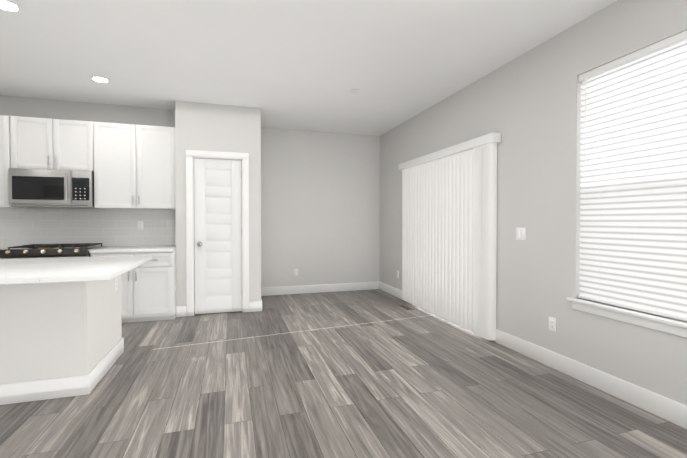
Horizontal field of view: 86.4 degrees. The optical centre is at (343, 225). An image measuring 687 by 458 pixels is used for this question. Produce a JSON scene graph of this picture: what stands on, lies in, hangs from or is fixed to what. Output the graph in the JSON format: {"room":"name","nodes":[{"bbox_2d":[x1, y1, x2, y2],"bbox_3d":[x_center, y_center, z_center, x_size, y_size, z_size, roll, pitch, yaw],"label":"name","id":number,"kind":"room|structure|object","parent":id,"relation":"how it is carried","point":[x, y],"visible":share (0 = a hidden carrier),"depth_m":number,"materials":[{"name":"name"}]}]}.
{"room":"kitchen","nodes":[
{"label":"kitchen","id":0,"kind":"room"},
{"bbox_2d":[0,95,174,248],"bbox_3d":[-4.050,-0.205,4.549,3.764,2.740,0.150,0,1,-17],"label":"wall","id":1,"kind":"structure","parent":0,"point":[54,109],"depth_m":4.68,"materials":[{"name":"grey paint"}]},
{"bbox_2d":[0,115,26,207],"bbox_3d":[-4.258,-0.729,4.214,0.971,1.044,0.354,0,1,-17],"label":"upper cabinet","id":2,"kind":"object","parent":1,"relation":"attached to","point":[4,203],"depth_m":4.15,"materials":[{"name":"white paint"}]},
{"bbox_2d":[8,116,83,170],"bbox_3d":[-3.462,-0.953,4.458,0.818,0.601,0.354,0,1,-17],"label":"upper cabinet","id":3,"kind":"object","parent":1,"relation":"attached to","point":[33,143],"depth_m":4.27,"materials":[{"name":"white paint"}]},
{"bbox_2d":[8,168,93,207],"bbox_3d":[-3.447,-0.435,4.415,0.810,0.427,0.452,0,1,-17],"label":"microwave","id":4,"kind":"object","parent":3,"relation":"attached to","point":[51,188],"visible":1,"depth_m":4.24,"materials":[{"name":"silver metal"}]},
{"bbox_2d":[0,208,175,248],"bbox_3d":[-3.511,0.035,4.635,2.643,0.493,0.008,0,1,-17],"label":"tile backsplash","id":5,"kind":"structure","parent":1,"relation":"attached to","point":[105,227],"depth_m":4.70,"materials":[{"name":"white tile"}]},
{"bbox_2d":[137,221,142,229],"bbox_3d":[-2.708,0.002,4.875,0.070,0.115,0.009,0,1,-17],"label":"outlet","id":6,"kind":"object","parent":5,"relation":"attached to","point":[140,225],"visible":1,"depth_m":4.87,"materials":[{"name":"white plastic"}]},
{"bbox_2d":[84,121,175,209],"bbox_3d":[-2.664,-0.735,4.707,0.975,1.044,0.354,0,1,-17],"label":"upper cabinet","id":7,"kind":"object","parent":1,"relation":"attached to","point":[131,166],"depth_m":4.53,"materials":[{"name":"white paint"}]},
{"bbox_2d":[175,100,260,305],"bbox_3d":[-1.637,-0.208,4.835,1.056,2.740,0.110,0,1,-17],"label":"wall","id":8,"kind":"structure","parent":0,"point":[213,127],"depth_m":4.76,"materials":[{"name":"grey paint"}]},
{"bbox_2d":[186,150,248,315],"bbox_3d":[-1.650,0.101,4.825,0.776,2.123,0.128,0,1,-17],"label":"door frame","id":9,"kind":"structure","parent":8,"relation":"attached to","point":[190,269],"depth_m":4.73,"materials":[{"name":"white paint"}]},
{"bbox_2d":[194,158,241,313],"bbox_3d":[-1.632,0.142,4.786,0.600,2.017,0.108,0,1,-17],"label":"pantry door","id":10,"kind":"structure","parent":8,"relation":"in","point":[218,234],"depth_m":4.80,"materials":[{"name":"white paint"}]},
{"bbox_2d":[256,294,263,310],"bbox_3d":[-1.254,1.088,5.426,0.015,0.135,1.015,0,1,-17],"label":"baseboard","id":11,"kind":"structure","parent":8,"relation":"attached to","point":[258,303],"depth_m":4.94,"materials":[{"name":"white paint"}]},
{"bbox_2d":[0,0,616,135],"bbox_3d":[-1.433,-1.601,1.485,7.260,0.120,8.720,0,1,-17],"label":"ceiling","id":12,"kind":"structure","parent":0,"point":[307,65],"depth_m":3.28,"materials":[{"name":"white paint"}]},
{"bbox_2d":[0,0,21,11],"bbox_3d":[-2.375,-1.547,2.566,0.176,0.011,0.176,0,1,-17],"label":"recessed light","id":13,"kind":"object","parent":12,"relation":"in","point":[8,5],"visible":0.9,"depth_m":2.58,"materials":[{"name":"white paint"}]},
{"bbox_2d":[91,76,109,82],"bbox_3d":[-2.605,-1.562,3.918,0.176,0.011,0.176,0,1,-17],"label":"recessed light","id":14,"kind":"object","parent":12,"relation":"in","point":[100,79],"visible":0.98,"depth_m":3.90,"materials":[{"name":"white paint"}]},
{"bbox_2d":[348,89,361,94],"bbox_3d":[0.136,-1.567,4.296,0.176,0.011,0.176,0,1,-17],"label":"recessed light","id":15,"kind":"object","parent":12,"relation":"in","point":[354,91],"visible":0.96,"depth_m":4.27,"materials":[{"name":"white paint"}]},
{"bbox_2d":[261,127,379,287],"bbox_3d":[-2.701,-0.216,5.594,7.260,2.740,0.150,0,1,-17],"label":"wall","id":16,"kind":"structure","parent":0,"point":[320,208],"depth_m":6.22,"materials":[{"name":"grey paint"}]},
{"bbox_2d":[261,282,379,295],"bbox_3d":[-0.383,1.079,6.239,2.160,0.135,0.015,0,1,-17],"label":"baseboard","id":17,"kind":"structure","parent":16,"relation":"attached to","point":[267,291],"depth_m":6.22,"materials":[{"name":"white paint"}]},
{"bbox_2d":[0,289,686,457],"bbox_3d":[-1.433,1.259,1.517,7.260,0.120,8.720,0,1,-17],"label":"floor","id":18,"kind":"structure","parent":0,"point":[375,373],"depth_m":2.48,"materials":[{"name":"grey wood"}]},
{"bbox_2d":[0,243,105,258],"bbox_3d":[-3.366,0.701,4.304,0.802,0.934,0.717,0,1,-17],"label":"gas range","id":19,"kind":"object","parent":18,"relation":"on","point":[53,250],"visible":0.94,"depth_m":4.05,"materials":[{"name":"black metal"}]},
{"bbox_2d":[0,275,123,404],"bbox_3d":[-2.951,0.758,2.659,2.170,0.856,0.880,0,1,-17],"label":"kitchen island","id":20,"kind":"object","parent":18,"relation":"on","point":[60,328],"depth_m":2.52,"materials":[{"name":"paint"}]},
{"bbox_2d":[0,255,151,286],"bbox_3d":[-2.797,0.314,2.498,2.460,0.036,1.320,0,1,-17],"label":"island countertop","id":21,"kind":"structure","parent":20,"relation":"on","point":[68,269],"depth_m":2.51,"materials":[{"name":"white stone"}]},
{"bbox_2d":[90,250,175,322],"bbox_3d":[-2.576,0.741,4.612,0.873,0.848,0.619,0,1,-17],"label":"base cabinet","id":22,"kind":"object","parent":18,"relation":"on","point":[148,290],"depth_m":4.38,"materials":[{"name":"white paint"}]},
{"bbox_2d":[0,246,175,252],"bbox_3d":[-3.419,0.303,4.338,2.642,0.034,0.634,0,1,-17],"label":"countertop","id":23,"kind":"structure","parent":22,"relation":"on","point":[128,249],"depth_m":4.38,"materials":[{"name":"stone"}]},
{"bbox_2d":[398,305,413,309],"bbox_3d":[0.875,1.155,5.152,0.110,0.008,0.300,0,1,-17],"label":"floor vent","id":24,"kind":"object","parent":18,"relation":"in","point":[405,307],"visible":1,"depth_m":5.13,"materials":[{"name":"metal"}]},
{"bbox_2d":[379,0,686,405],"bbox_3d":[1.985,-0.182,2.481,0.150,2.740,8.570,0,1,-17],"label":"wall","id":25,"kind":"structure","parent":0,"point":[527,105],"depth_m":3.09,"materials":[{"name":"grey paint"}]},
{"bbox_2d":[380,282,401,298],"bbox_3d":[0.796,1.081,6.058,0.015,0.135,1.020,0,1,-17],"label":"baseboard","id":26,"kind":"structure","parent":25,"relation":"attached to","point":[395,292],"depth_m":6.04,"materials":[{"name":"white paint"}]},
{"bbox_2d":[399,132,500,339],"bbox_3d":[1.197,0.110,4.596,0.104,2.060,2.090,0,1,-17],"label":"blinds","id":27,"kind":"object","parent":25,"relation":"attached to","point":[449,223],"visible":1,"depth_m":4.26,"materials":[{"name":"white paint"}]},
{"bbox_2d":[516,227,525,239],"bbox_3d":[1.628,0.079,3.363,0.011,0.115,0.116,0,1,-17],"label":"light switch","id":28,"kind":"object","parent":25,"relation":"attached to","point":[520,233],"visible":1,"depth_m":3.36,"materials":[{"name":"white plastic"}]},
{"bbox_2d":[549,316,555,331],"bbox_3d":[1.733,0.822,3.037,0.009,0.115,0.070,0,1,-17],"label":"electrical outlet","id":29,"kind":"object","parent":25,"relation":"attached to","point":[552,323],"visible":1,"depth_m":3.03,"materials":[{"name":"white plastic"}]},
{"bbox_2d":[495,329,686,428],"bbox_3d":[2.326,1.136,1.115,0.015,0.135,5.370,0,1,-17],"label":"baseboard","id":30,"kind":"structure","parent":25,"relation":"attached to","point":[668,409],"depth_m":2.61,"materials":[{"name":"white paint"}]},
{"bbox_2d":[567,48,686,337],"bbox_3d":[2.104,-0.243,1.968,0.165,1.805,1.900,0,1,-17],"label":"window","id":31,"kind":"structure","parent":25,"relation":"in","point":[665,324],"depth_m":2.41,"materials":[{"name":"white paint"}]},
{"bbox_2d":[578,30,686,321],"bbox_3d":[2.095,-0.287,1.964,0.074,1.714,1.808,0,1,-17],"label":"window blind","id":32,"kind":"object","parent":31,"relation":"attached to","point":[633,223],"visible":0.98,"depth_m":2.43,"materials":[{"name":"white plastic"}]}
]}

